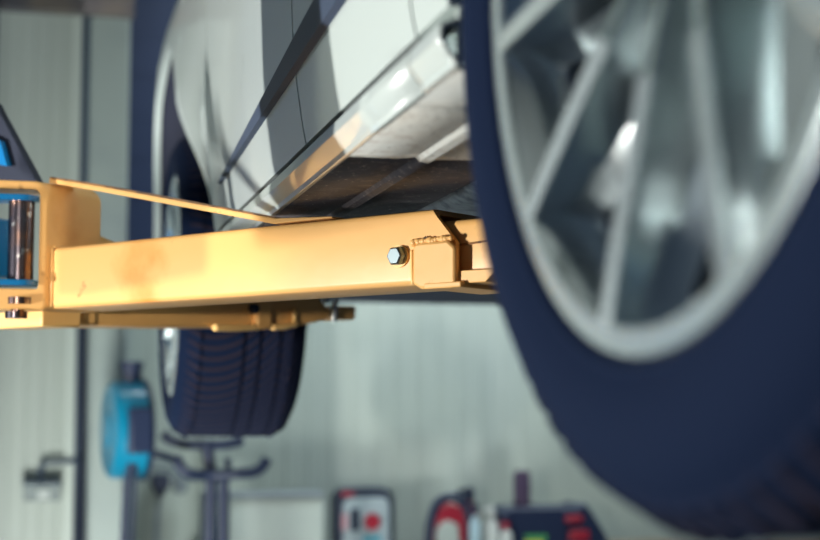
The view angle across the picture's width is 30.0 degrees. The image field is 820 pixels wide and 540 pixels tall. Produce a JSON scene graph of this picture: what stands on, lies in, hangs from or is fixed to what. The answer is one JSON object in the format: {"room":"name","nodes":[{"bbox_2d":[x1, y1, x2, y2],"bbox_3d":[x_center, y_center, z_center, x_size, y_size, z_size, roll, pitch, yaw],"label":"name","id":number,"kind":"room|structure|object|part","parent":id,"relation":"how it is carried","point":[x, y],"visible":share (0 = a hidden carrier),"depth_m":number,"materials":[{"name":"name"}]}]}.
{"room":"auto repair garage","nodes":[
{"label":"auto repair garage","id":0,"kind":"room"},
{"bbox_2d":[0,11,73,539],"bbox_3d":[-2.902,-0.049,5.016,3.541,4.000,0.083,1,-5,-14],"label":"wall","id":1,"kind":"structure","parent":0,"point":[36,50],"depth_m":5.35,"materials":[{"name":"white paint"}]},
{"bbox_2d":[22,480,61,501],"bbox_3d":[-1.264,0.758,5.252,0.132,0.069,0.094,1,-5,-14],"label":"box","id":2,"kind":"object","parent":1,"relation":"attached to","point":[33,490],"visible":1,"depth_m":5.21,"materials":[{"name":"white plastic"}]},
{"bbox_3d":[-1.264,0.729,5.255,0.132,0.010,0.092,1,-5,-14],"label":"lid","id":3,"kind":"part","parent":2,"relation":"part of","materials":[{"name":"grey plastic"}]},
{"bbox_2d":[37,490,49,498],"bbox_3d":[-1.249,0.765,5.210,0.040,0.030,0.008,1,-5,-14],"label":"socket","id":4,"kind":"object","parent":2,"relation":"attached to","point":[41,494],"depth_m":5.21,"materials":[{"name":"white plastic"}]},
{"bbox_2d":[63,16,82,539],"bbox_3d":[-1.184,-0.016,5.375,0.031,4.000,0.030,1,-5,-14],"label":"trim","id":5,"kind":"structure","parent":1,"relation":"attached to","point":[78,20],"depth_m":5.33,"materials":[{"name":"white"}]},
{"bbox_2d":[73,16,89,539],"bbox_3d":[-1.151,-0.016,5.373,0.027,4.000,0.060,1,-5,-14],"label":"trim","id":6,"kind":"structure","parent":1,"relation":"attached to","point":[86,20],"depth_m":5.38,"materials":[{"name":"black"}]},
{"bbox_2d":[85,17,130,539],"bbox_3d":[-1.072,-0.017,5.372,0.134,4.000,0.300,1,-5,-14],"label":"wall column","id":7,"kind":"structure","parent":0,"point":[109,53],"depth_m":5.25,"materials":[{"name":"paint"}]},
{"bbox_2d":[38,458,74,480],"bbox_3d":[-1.205,0.336,5.307,0.152,0.819,0.017,1,-5,-14],"label":"conduit pipe","id":8,"kind":"object","parent":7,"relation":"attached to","point":[43,464],"visible":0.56,"depth_m":5.26,"materials":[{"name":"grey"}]},
{"bbox_2d":[74,328,86,539],"bbox_3d":[-1.084,0.523,5.051,0.032,0.986,0.046,0,-5,-1],"label":"hanging cable","id":9,"kind":"object","parent":7,"relation":"hanging from","point":[79,531],"visible":0.89,"depth_m":5.05,"materials":[{"name":"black rubber"}]},
{"bbox_2d":[100,361,154,539],"bbox_3d":[-0.922,0.719,4.866,0.132,0.849,0.512,2,-5,-19],"label":"hose reel","id":10,"kind":"object","parent":7,"relation":"attached to","point":[127,426],"visible":1,"depth_m":4.69,"materials":[{"name":"teal plastic"}]},
{"bbox_2d":[127,408,153,453],"bbox_3d":[-0.833,0.493,4.694,0.075,0.140,0.090,2,-6,-21],"label":"panel","id":11,"kind":"object","parent":10,"relation":"attached to","point":[140,421],"depth_m":4.65,"materials":[{"name":"plastic"}]},
{"bbox_2d":[72,24,688,539],"bbox_3d":[1.575,0.152,7.237,6.300,4.000,0.084,1,-5,-14],"label":"wall","id":12,"kind":"structure","parent":0,"point":[419,403],"depth_m":6.76,"materials":[{"name":"white paint"}]},
{"bbox_2d":[122,0,209,502],"bbox_3d":[-1.028,0.181,6.500,0.363,3.809,0.096,1,-5,-14],"label":"roller shutter","id":13,"kind":"object","parent":12,"relation":"attached to","point":[149,25],"visible":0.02,"depth_m":6.50,"materials":[{"name":"metal"}]},
{"bbox_3d":[-1.196,0.183,6.473,0.024,3.800,0.050,1,-5,-14],"label":"guide rail","id":14,"kind":"part","parent":13,"relation":"part of","materials":[{"name":"metal"}]},
{"bbox_3d":[-0.867,0.191,6.553,0.024,3.800,0.050,1,-5,-14],"label":"guide rail","id":15,"kind":"part","parent":13,"relation":"part of","materials":[{"name":"metal"}]},
{"bbox_2d":[150,461,186,539],"bbox_3d":[-1.016,0.975,6.402,0.160,0.369,0.140,1,-5,-14],"label":"air regulator","id":16,"kind":"object","parent":12,"relation":"attached to","point":[159,482],"visible":0.96,"depth_m":6.37,"materials":[{"name":"black metal"}]},
{"bbox_2d":[169,478,186,493],"bbox_3d":[-0.989,0.903,6.395,0.113,0.069,0.060,1,-5,-14],"label":"bowl","id":17,"kind":"object","parent":16,"relation":"on","point":[179,485],"depth_m":6.38,"materials":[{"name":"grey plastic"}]},
{"bbox_3d":[0.766,-2.254,3.390,10.000,0.100,8.600,1,-5,-14],"label":"ceiling","id":18,"kind":"structure","parent":0,"visible":0},
{"bbox_2d":[0,0,134,18],"bbox_3d":[-1.227,-1.449,5.101,0.622,1.195,0.140,1,-5,-14],"label":"rail","id":19,"kind":"object","parent":18,"relation":"hanging from","point":[122,9],"visible":1,"depth_m":5.06,"materials":[{"name":"grey metal"}]},
{"bbox_3d":[0.933,1.768,2.344,10.000,0.100,10.000,1,-5,-14],"label":"floor","id":20,"kind":"structure","parent":0,"visible":0},
{"bbox_2d":[154,430,271,539],"bbox_3d":[-0.627,1.228,4.905,0.395,1.427,0.392,-3,-6,31],"label":"stand","id":21,"kind":"object","parent":20,"relation":"on","point":[209,474],"visible":0.96,"depth_m":4.93,"materials":[{"name":"black metal"}]},
{"bbox_2d":[0,104,495,331],"bbox_3d":[-0.641,-0.084,2.405,2.652,3.600,0.927,-3,-6,26],"label":"lift","id":22,"kind":"object","parent":20,"relation":"on","point":[270,277],"visible":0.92,"depth_m":1.92,"materials":[{"name":"yellow paint"}]},
{"bbox_3d":[-0.610,-0.182,2.196,0.115,0.079,0.008,-4,-7,39],"label":"release plate","id":23,"kind":"part","parent":22,"relation":"part of","materials":[{"name":"blue paint"}]},
{"bbox_3d":[-0.524,0.070,2.137,0.120,0.024,0.068,-4,-7,39],"label":"plate","id":24,"kind":"part","parent":22,"relation":"part of","materials":[{"name":"yellow metal"}]},
{"bbox_3d":[-0.333,0.059,2.393,0.100,0.081,0.529,-4,-7,39],"label":"swing arm","id":25,"kind":"part","parent":22,"relation":"part of","materials":[{"name":"yellow paint"}]},
{"bbox_3d":[-0.237,0.069,2.429,0.020,0.050,0.032,-4,-7,39],"label":"clamp plate","id":26,"kind":"part","parent":22,"relation":"part of","materials":[{"name":"yellow paint"}]},
{"bbox_3d":[-0.186,-0.005,1.869,0.675,0.082,0.092,-4,-7,39],"label":"swing arm","id":27,"kind":"part","parent":22,"relation":"part of","materials":[{"name":"yellow paint"}]},
{"bbox_2d":[393,245,408,267],"bbox_3d":[-0.011,-0.015,1.669,0.025,0.025,0.003,-4,-7,39],"label":"bolt","id":28,"kind":"object","parent":22,"relation":"in","point":[400,252],"depth_m":1.66,"materials":[{"name":"silver metal"}]},
{"bbox_2d":[153,0,819,539],"bbox_3d":[0.622,-0.522,2.392,1.815,1.599,4.839,1,-5,-14],"label":"car","id":29,"kind":"object","parent":22,"relation":"on","point":[640,178],"visible":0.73,"depth_m":0.84,"materials":[{"name":"white paint"}]},
{"bbox_3d":[-0.204,-0.458,2.040,0.047,0.722,0.797,1,-5,-14],"label":"door","id":30,"kind":"part","parent":29,"relation":"part of","materials":[{"name":"white paint"}]},
{"bbox_3d":[-0.146,-0.222,1.716,0.015,0.086,1.150,1,-5,-14],"label":"moulding","id":31,"kind":"part","parent":29,"relation":"part of","materials":[{"name":"black"}]},
{"bbox_3d":[-0.210,-0.073,2.050,0.026,0.042,1.847,1,-5,-14],"label":"sill","id":32,"kind":"part","parent":29,"relation":"part of","materials":[{"name":"white paint"}]},
{"bbox_3d":[-0.049,-0.514,1.418,0.046,0.722,0.478,1,-5,-15],"label":"door","id":33,"kind":"part","parent":29,"relation":"part of","materials":[{"name":"white paint"}]},
{"bbox_3d":[-0.160,-0.048,2.215,0.170,0.030,1.548,1,-5,-14],"label":"underbody panel","id":34,"kind":"part","parent":29,"relation":"part of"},
{"bbox_3d":[0.056,-0.128,1.339,0.170,0.030,0.255,1,-5,-14],"label":"underbody panel","id":35,"kind":"part","parent":29,"relation":"part of","materials":[{"name":"grey metal"}]},
{"bbox_3d":[0.021,-0.158,1.110,0.026,0.042,0.091,1,-5,-14],"label":"sill","id":36,"kind":"part","parent":29,"relation":"part of","materials":[{"name":"white paint"}]},
{"bbox_3d":[0.101,-0.144,1.154,0.170,0.030,0.120,1,-5,-14],"label":"underbody panel","id":37,"kind":"part","parent":29,"relation":"part of","materials":[{"name":"white metal"}]},
{"bbox_2d":[445,31,455,46],"bbox_3d":[0.293,-0.680,3.752,1.637,0.100,1.500,1,-5,-14],"label":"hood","id":38,"kind":"object","parent":29,"relation":"attached to","point":[451,40],"depth_m":4.36,"materials":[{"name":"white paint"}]},
{"bbox_3d":[0.113,-0.165,1.090,0.165,0.044,0.006,1,-5,-14],"label":"sill plate","id":39,"kind":"part","parent":29,"relation":"part of","materials":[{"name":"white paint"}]},
{"bbox_2d":[608,538,749,539],"bbox_3d":[0.582,1.627,6.406,3.000,0.914,0.660,1,-5,-14],"label":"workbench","id":40,"kind":"object","parent":20,"relation":"on","point":[655,538],"visible":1,"depth_m":6.86,"materials":[{"name":"grey metal"}]},
{"bbox_2d":[199,490,324,539],"bbox_3d":[-0.581,1.000,5.990,0.471,0.259,0.180,1,-5,-14],"label":"cabinet","id":41,"kind":"object","parent":40,"relation":"on","point":[280,514],"visible":0.8,"depth_m":5.93,"materials":[{"name":"metal"}]},
{"bbox_3d":[-0.581,0.882,6.001,0.471,0.022,0.180,1,-5,-14],"label":"rail","id":42,"kind":"part","parent":41,"relation":"part of","materials":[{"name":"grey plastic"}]},
{"bbox_2d":[331,487,393,539],"bbox_3d":[-0.186,1.000,6.058,0.232,0.272,0.158,1,-5,-14],"label":"case","id":43,"kind":"object","parent":40,"relation":"on","point":[357,513],"visible":1,"depth_m":6.00,"materials":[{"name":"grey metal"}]},
{"bbox_3d":[-0.256,0.985,5.979,0.020,0.060,0.012,1,-5,-14],"label":"label plate","id":44,"kind":"part","parent":43,"relation":"part of","materials":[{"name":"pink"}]},
{"bbox_3d":[-0.172,1.003,6.006,0.185,0.217,0.008,1,-5,-14],"label":"panel","id":45,"kind":"part","parent":43,"relation":"part of","materials":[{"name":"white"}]},
{"bbox_2d":[424,492,471,539],"bbox_3d":[0.150,1.021,6.179,0.213,0.248,0.140,1,-5,-14],"label":"charger","id":46,"kind":"object","parent":40,"relation":"on","point":[445,520],"visible":0.93,"depth_m":6.13,"materials":[{"name":"red plastic"}]},
{"bbox_2d":[457,487,478,518],"bbox_3d":[0.238,1.026,6.293,0.090,0.263,0.080,1,-5,-14],"label":"spray bottle","id":47,"kind":"object","parent":40,"relation":"on","point":[468,492],"visible":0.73,"depth_m":6.29,"materials":[{"name":"grey plastic"}]},
{"bbox_2d":[468,503,480,539],"bbox_3d":[0.254,1.026,6.028,0.050,0.214,0.044,1,-5,-14],"label":"spray bottle","id":48,"kind":"object","parent":40,"relation":"on","point":[475,525],"visible":1,"depth_m":6.02,"materials":[{"name":"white plastic"}]},
{"bbox_2d":[482,507,498,539],"bbox_3d":[0.324,1.051,6.167,0.068,0.189,0.060,1,-5,-14],"label":"spray bottle","id":49,"kind":"object","parent":40,"relation":"on","point":[491,528],"visible":1,"depth_m":6.15,"materials":[{"name":"white plastic"}]},
{"bbox_2d":[498,522,512,539],"bbox_3d":[0.381,1.074,6.107,0.058,0.133,0.052,1,-5,-14],"label":"spray bottle","id":50,"kind":"object","parent":40,"relation":"on","point":[506,534],"visible":1,"depth_m":6.10,"materials":[{"name":"white plastic"}]},
{"bbox_2d":[487,470,606,539],"bbox_3d":[0.569,0.992,6.303,0.474,0.330,0.245,1,-5,-14],"label":"power tool","id":51,"kind":"object","parent":40,"relation":"on","point":[568,520],"visible":0.98,"depth_m":6.21,"materials":[{"name":"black plastic"}]},
{"bbox_3d":[0.666,1.012,6.214,0.075,0.028,0.030,1,-5,-14],"label":"knob","id":52,"kind":"part","parent":51,"relation":"part of","materials":[{"name":"red paint"}]},
{"bbox_3d":[0.687,1.081,6.212,0.085,0.045,0.030,1,-5,-14],"label":"knob","id":53,"kind":"part","parent":51,"relation":"part of","materials":[{"name":"red paint"}]}
]}

